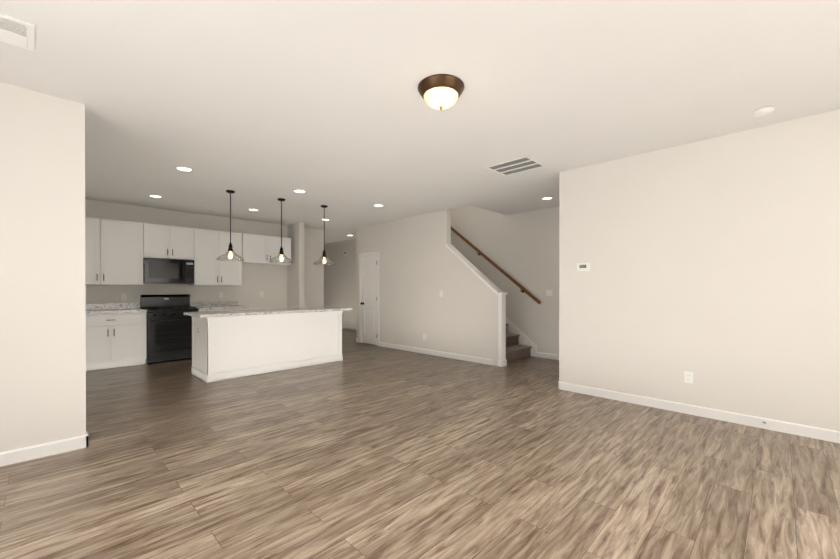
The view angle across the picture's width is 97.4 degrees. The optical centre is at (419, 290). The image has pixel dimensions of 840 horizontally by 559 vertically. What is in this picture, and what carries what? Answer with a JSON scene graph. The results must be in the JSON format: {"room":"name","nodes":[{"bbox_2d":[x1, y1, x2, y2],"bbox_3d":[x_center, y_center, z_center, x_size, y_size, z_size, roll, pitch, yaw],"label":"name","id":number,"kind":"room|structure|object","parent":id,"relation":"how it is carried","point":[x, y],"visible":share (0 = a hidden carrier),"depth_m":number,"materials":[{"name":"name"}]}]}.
{"room":"living room","nodes":[
{"label":"living room","id":0,"kind":"room"},
{"bbox_2d":[0,82,87,451],"bbox_3d":[-3.315,-0.117,2.386,0.120,2.740,1.700,0,0,44],"label":"wall","id":1,"kind":"structure","parent":0,"point":[44,205],"depth_m":2.78,"materials":[{"name":"beige paint"}]},
{"bbox_2d":[0,431,87,466],"bbox_3d":[-3.259,1.205,2.367,0.034,0.097,1.684,0,0,44],"label":"baseboard","id":2,"kind":"structure","parent":1,"relation":"attached to","point":[37,451],"depth_m":2.78,"materials":[{"name":"white wood"}]},
{"bbox_2d":[88,199,323,309],"bbox_3d":[-4.664,-0.134,6.959,0.120,2.740,6.360,0,0,44],"label":"wall","id":3,"kind":"structure","parent":0,"point":[272,280],"depth_m":7.66,"materials":[{"name":"beige paint"}]},
{"bbox_2d":[85,217,99,284],"bbox_3d":[-5.481,-0.629,5.761,0.379,1.060,0.707,0,0,44],"label":"upper cabinet","id":4,"kind":"object","parent":3,"relation":"attached to","point":[92,251],"visible":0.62,"depth_m":5.84,"materials":[{"name":"white wood"}]},
{"bbox_2d":[99,218,142,284],"bbox_3d":[-5.037,-0.631,6.216,0.379,1.060,0.559,0,0,44],"label":"upper cabinet","id":5,"kind":"object","parent":3,"relation":"attached to","point":[121,252],"visible":0.98,"depth_m":6.10,"materials":[{"name":"white wood"}]},
{"bbox_2d":[121,294,126,299],"bbox_3d":[-5.128,0.108,6.392,0.008,0.115,0.072,0,0,44],"label":"electrical outlet","id":6,"kind":"object","parent":3,"relation":"attached to","point":[123,296],"visible":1,"depth_m":6.39,"materials":[{"name":"white plastic"}]},
{"bbox_2d":[143,223,193,259],"bbox_3d":[-4.575,-0.865,6.688,0.379,0.595,0.756,0,0,44],"label":"upper cabinet","id":7,"kind":"object","parent":3,"relation":"attached to","point":[166,242],"visible":1,"depth_m":6.55,"materials":[{"name":"white wood"}]},
{"bbox_2d":[143,258,193,283],"bbox_3d":[-4.554,-0.347,6.669,0.435,0.432,0.752,0,0,44],"label":"microwave","id":8,"kind":"object","parent":7,"relation":"attached to","point":[168,271],"visible":0.98,"depth_m":6.53,"materials":[{"name":"black metal"}]},
{"bbox_2d":[189,228,241,285],"bbox_3d":[-4.011,-0.635,7.267,0.379,1.060,0.854,0,0,44],"label":"upper cabinet","id":9,"kind":"object","parent":3,"relation":"attached to","point":[210,247],"visible":0.96,"depth_m":7.11,"materials":[{"name":"white wood"}]},
{"bbox_2d":[242,233,290,264],"bbox_3d":[-3.339,-0.872,7.933,0.409,0.590,1.030,0,0,44],"label":"upper cabinet","id":10,"kind":"object","parent":3,"relation":"attached to","point":[260,249],"visible":0.88,"depth_m":7.75,"materials":[{"name":"white wood"}]},
{"bbox_2d":[288,222,303,307],"bbox_3d":[-2.818,-0.139,8.357,0.570,2.740,0.120,0,0,44],"label":"wall","id":11,"kind":"structure","parent":0,"point":[296,230],"depth_m":8.20,"materials":[{"name":"beige paint"}]},
{"bbox_2d":[324,242,355,326],"bbox_3d":[-2.339,-0.151,11.718,5.520,2.740,0.120,0,0,44],"label":"wall","id":12,"kind":"structure","parent":0,"point":[339,278],"depth_m":11.76,"materials":[{"name":"beige paint"}]},
{"bbox_2d":[342,326,356,329],"bbox_3d":[-2.386,1.170,11.675,5.280,0.097,0.014,0,0,44],"label":"baseboard","id":13,"kind":"structure","parent":12,"relation":"attached to","point":[343,327],"depth_m":11.48,"materials":[{"name":"white wood"}]},
{"bbox_2d":[0,329,839,558],"bbox_3d":[-0.939,1.300,5.871,15.700,0.120,10.600,0,0,44],"label":"floor","id":14,"kind":"structure","parent":0,"point":[365,451],"depth_m":2.51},
{"bbox_2d":[86,312,146,371],"bbox_3d":[-5.066,0.798,5.999,0.647,0.884,0.919,0,0,44],"label":"base cabinet","id":15,"kind":"object","parent":14,"relation":"on","point":[116,340],"visible":0.77,"depth_m":5.85,"materials":[{"name":"white wood"}]},
{"bbox_2d":[86,301,249,313],"bbox_3d":[-4.615,0.283,6.465,0.638,0.140,2.920,0,0,44],"label":"countertop","id":16,"kind":"structure","parent":15,"relation":"on","point":[102,308],"depth_m":6.41,"materials":[{"name":"white stone"}]},
{"bbox_2d":[140,294,198,364],"bbox_3d":[-4.458,0.655,6.579,0.702,1.165,0.752,0,0,44],"label":"gas range","id":17,"kind":"object","parent":14,"relation":"on","point":[169,329],"visible":0.83,"depth_m":6.39,"materials":[{"name":"black metal"}]},
{"bbox_2d":[198,308,247,310],"bbox_3d":[-3.910,0.793,7.184,0.647,0.884,0.869,0,0,44],"label":"base cabinet","id":18,"kind":"object","parent":14,"relation":"on","point":[223,309],"depth_m":6.97,"materials":[{"name":"white"}]},
{"bbox_2d":[192,311,342,382],"bbox_3d":[-2.386,0.798,6.003,0.759,0.884,2.170,0,0,44],"label":"kitchen island","id":19,"kind":"object","parent":14,"relation":"on","point":[228,347],"visible":0.83,"depth_m":5.52,"materials":[{"name":"white wood"}]},
{"bbox_2d":[184,307,351,317],"bbox_3d":[-2.357,0.335,6.043,0.825,0.040,2.430,0,0,44],"label":"island countertop","id":20,"kind":"structure","parent":19,"relation":"on","point":[204,314],"depth_m":5.61,"materials":[{"name":"white stone"}]},
{"bbox_2d":[506,317,536,361],"bbox_3d":[0.401,-0.353,7.848,3.921,3.173,1.086,0,0,44],"label":"staircase","id":21,"kind":"structure","parent":14,"relation":"on","point":[520,344],"depth_m":6.92,"materials":[{"name":"beige carpet"}]},
{"bbox_2d":[0,0,839,245],"bbox_3d":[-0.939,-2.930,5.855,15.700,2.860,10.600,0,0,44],"label":"ceiling","id":22,"kind":"structure","parent":0,"point":[262,106],"depth_m":2.73,"materials":[{"name":"paint"}]},
{"bbox_2d":[0,13,34,51],"bbox_3d":[-2.402,-1.479,2.042,0.320,0.012,0.370,0,0,44],"label":"ceiling vent","id":23,"kind":"object","parent":22,"relation":"in","point":[17,32],"visible":1,"depth_m":2.11,"materials":[{"name":"white plastic"}]},
{"bbox_2d":[148,195,162,197],"bbox_3d":[-4.199,-1.496,5.856,0.196,0.007,0.196,0,0,44],"label":"recessed light","id":24,"kind":"object","parent":22,"relation":"in","point":[156,196],"visible":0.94,"depth_m":5.86,"materials":[{"name":"white plastic"}]},
{"bbox_2d":[175,166,193,171],"bbox_3d":[-2.895,-1.491,4.529,0.196,0.007,0.196,0,0,44],"label":"recessed light","id":25,"kind":"object","parent":22,"relation":"in","point":[182,168],"visible":1,"depth_m":4.53,"materials":[{"name":"white plastic"}]},
{"bbox_2d":[216,190,243,260],"bbox_3d":[-2.851,-0.979,5.549,0.374,1.040,0.374,0,0,44],"label":"pendant light","id":26,"kind":"object","parent":22,"relation":"hanging from","point":[230,254],"visible":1,"depth_m":5.52,"materials":[{"name":"black metal"}]},
{"bbox_2d":[269,198,293,262],"bbox_3d":[-2.270,-0.980,6.044,0.374,1.040,0.374,0,0,44],"label":"pendant light","id":27,"kind":"object","parent":22,"relation":"hanging from","point":[280,257],"visible":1,"depth_m":6.00,"materials":[{"name":"black metal"}]},
{"bbox_2d":[293,189,305,192],"bbox_3d":[-1.812,-1.495,5.553,0.196,0.007,0.196,0,0,44],"label":"recessed light","id":28,"kind":"object","parent":22,"relation":"in","point":[299,191],"visible":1,"depth_m":5.56,"materials":[{"name":"white plastic"}]},
{"bbox_2d":[313,205,334,264],"bbox_3d":[-1.696,-0.982,6.532,0.374,1.040,0.374,0,0,44],"label":"pendant light","id":29,"kind":"object","parent":22,"relation":"hanging from","point":[323,260],"visible":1,"depth_m":6.49,"materials":[{"name":"black metal"}]},
{"bbox_2d":[418,74,463,109],"bbox_3d":[0.153,-1.403,2.699,0.340,0.170,0.340,0,0,44],"label":"flush ceiling light","id":30,"kind":"object","parent":22,"relation":"attached to","point":[440,91],"visible":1,"depth_m":2.61,"materials":[{"name":"brown metal"}]},
{"bbox_2d":[485,156,545,175],"bbox_3d":[1.147,-1.490,4.433,0.560,0.008,0.470,0,0,44],"label":"ceiling vent","id":31,"kind":"object","parent":22,"relation":"in","point":[517,165],"visible":1,"depth_m":4.42,"materials":[{"name":"white plastic"}]},
{"bbox_2d":[541,197,552,199],"bbox_3d":[2.065,-1.497,5.989,0.196,0.007,0.196,0,0,44],"label":"recessed light","id":32,"kind":"object","parent":22,"relation":"in","point":[546,198],"visible":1,"depth_m":5.99,"materials":[{"name":"white plastic"}]},
{"bbox_2d":[753,106,774,116],"bbox_3d":[2.836,-1.472,3.042,0.132,0.034,0.132,0,0,44],"label":"smoke detector","id":33,"kind":"object","parent":22,"relation":"attached to","point":[764,111],"visible":1,"depth_m":3.02,"materials":[{"name":"white plastic"}]},
{"bbox_2d":[356,205,503,365],"bbox_3d":[-0.070,-0.136,7.464,3.910,2.740,0.120,0,0,44],"label":"wall","id":34,"kind":"structure","parent":0,"point":[416,264],"depth_m":7.36,"materials":[{"name":"beige paint"}]},
{"bbox_2d":[360,256,376,344],"bbox_3d":[-1.163,0.215,8.432,0.593,2.007,0.117,0,0,44],"label":"closet door","id":35,"kind":"structure","parent":34,"relation":"in","point":[368,303],"depth_m":8.45,"materials":[{"name":"white wood"}]},
{"bbox_2d":[359,251,378,345],"bbox_3d":[-1.128,0.180,8.486,0.734,2.102,0.136,0,0,44],"label":"door frame","id":36,"kind":"structure","parent":34,"relation":"attached to","point":[361,255],"depth_m":8.65,"materials":[{"name":"white wood"}]},
{"bbox_2d":[379,342,492,364],"bbox_3d":[0.151,1.187,7.159,2.960,0.097,0.014,0,0,44],"label":"baseboard","id":37,"kind":"structure","parent":34,"relation":"attached to","point":[413,349],"depth_m":6.92,"materials":[{"name":"white wood"}]},
{"bbox_2d":[446,244,507,366],"bbox_3d":[0.964,0.185,6.455,1.199,2.107,0.164,0,0,44],"label":"trim","id":38,"kind":"structure","parent":34,"relation":"attached to","point":[502,360],"depth_m":6.05,"materials":[{"name":"white wood"}]},
{"bbox_2d":[406,205,555,353],"bbox_3d":[2.782,-1.511,6.365,9.520,5.500,0.120,0,0,44],"label":"wall","id":39,"kind":"structure","parent":0,"point":[529,236],"depth_m":6.92,"materials":[{"name":"beige paint"}]},
{"bbox_2d":[451,226,540,303],"bbox_3d":[0.827,-1.273,8.114,3.916,3.037,0.108,0,0,44],"label":"handrail","id":40,"kind":"object","parent":39,"relation":"attached to","point":[527,292],"visible":0.5,"depth_m":7.34,"materials":[{"name":"brown wood"}]},
{"bbox_2d":[537,352,558,359],"bbox_3d":[4.118,1.195,4.977,5.414,0.097,0.014,0,0,44],"label":"baseboard","id":41,"kind":"structure","parent":39,"relation":"attached to","point":[539,354],"depth_m":6.71,"materials":[{"name":"white"}]},
{"bbox_2d":[546,290,552,295],"bbox_3d":[2.350,0.037,6.702,0.118,0.115,0.008,0,0,44],"label":"light switch","id":42,"kind":"object","parent":39,"relation":"attached to","point":[549,292],"visible":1,"depth_m":6.70,"materials":[{"name":"white plastic"}]},
{"bbox_2d":[556,109,839,430],"bbox_3d":[3.301,-0.120,3.251,4.180,2.740,0.120,0,0,44],"label":"wall","id":43,"kind":"structure","parent":0,"point":[714,264],"depth_m":3.59,"materials":[{"name":"beige paint"}]},
{"bbox_2d":[577,263,589,270],"bbox_3d":[1.969,-0.284,4.449,0.150,0.100,0.024,0,0,44],"label":"thermostat","id":44,"kind":"object","parent":43,"relation":"attached to","point":[583,266],"visible":1,"depth_m":4.43,"materials":[{"name":"white plastic"}]},
{"bbox_2d":[684,371,692,383],"bbox_3d":[2.719,0.878,3.732,0.072,0.115,0.008,0,0,44],"label":"outlet","id":45,"kind":"object","parent":43,"relation":"attached to","point":[688,377],"visible":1,"depth_m":3.73,"materials":[{"name":"white plastic"}]},
{"bbox_2d":[558,381,839,442],"bbox_3d":[3.249,1.202,3.234,4.164,0.097,0.044,0,0,44],"label":"baseboard","id":46,"kind":"structure","parent":43,"relation":"attached to","point":[749,420],"depth_m":3.59,"materials":[{"name":"white wood"}]}
]}

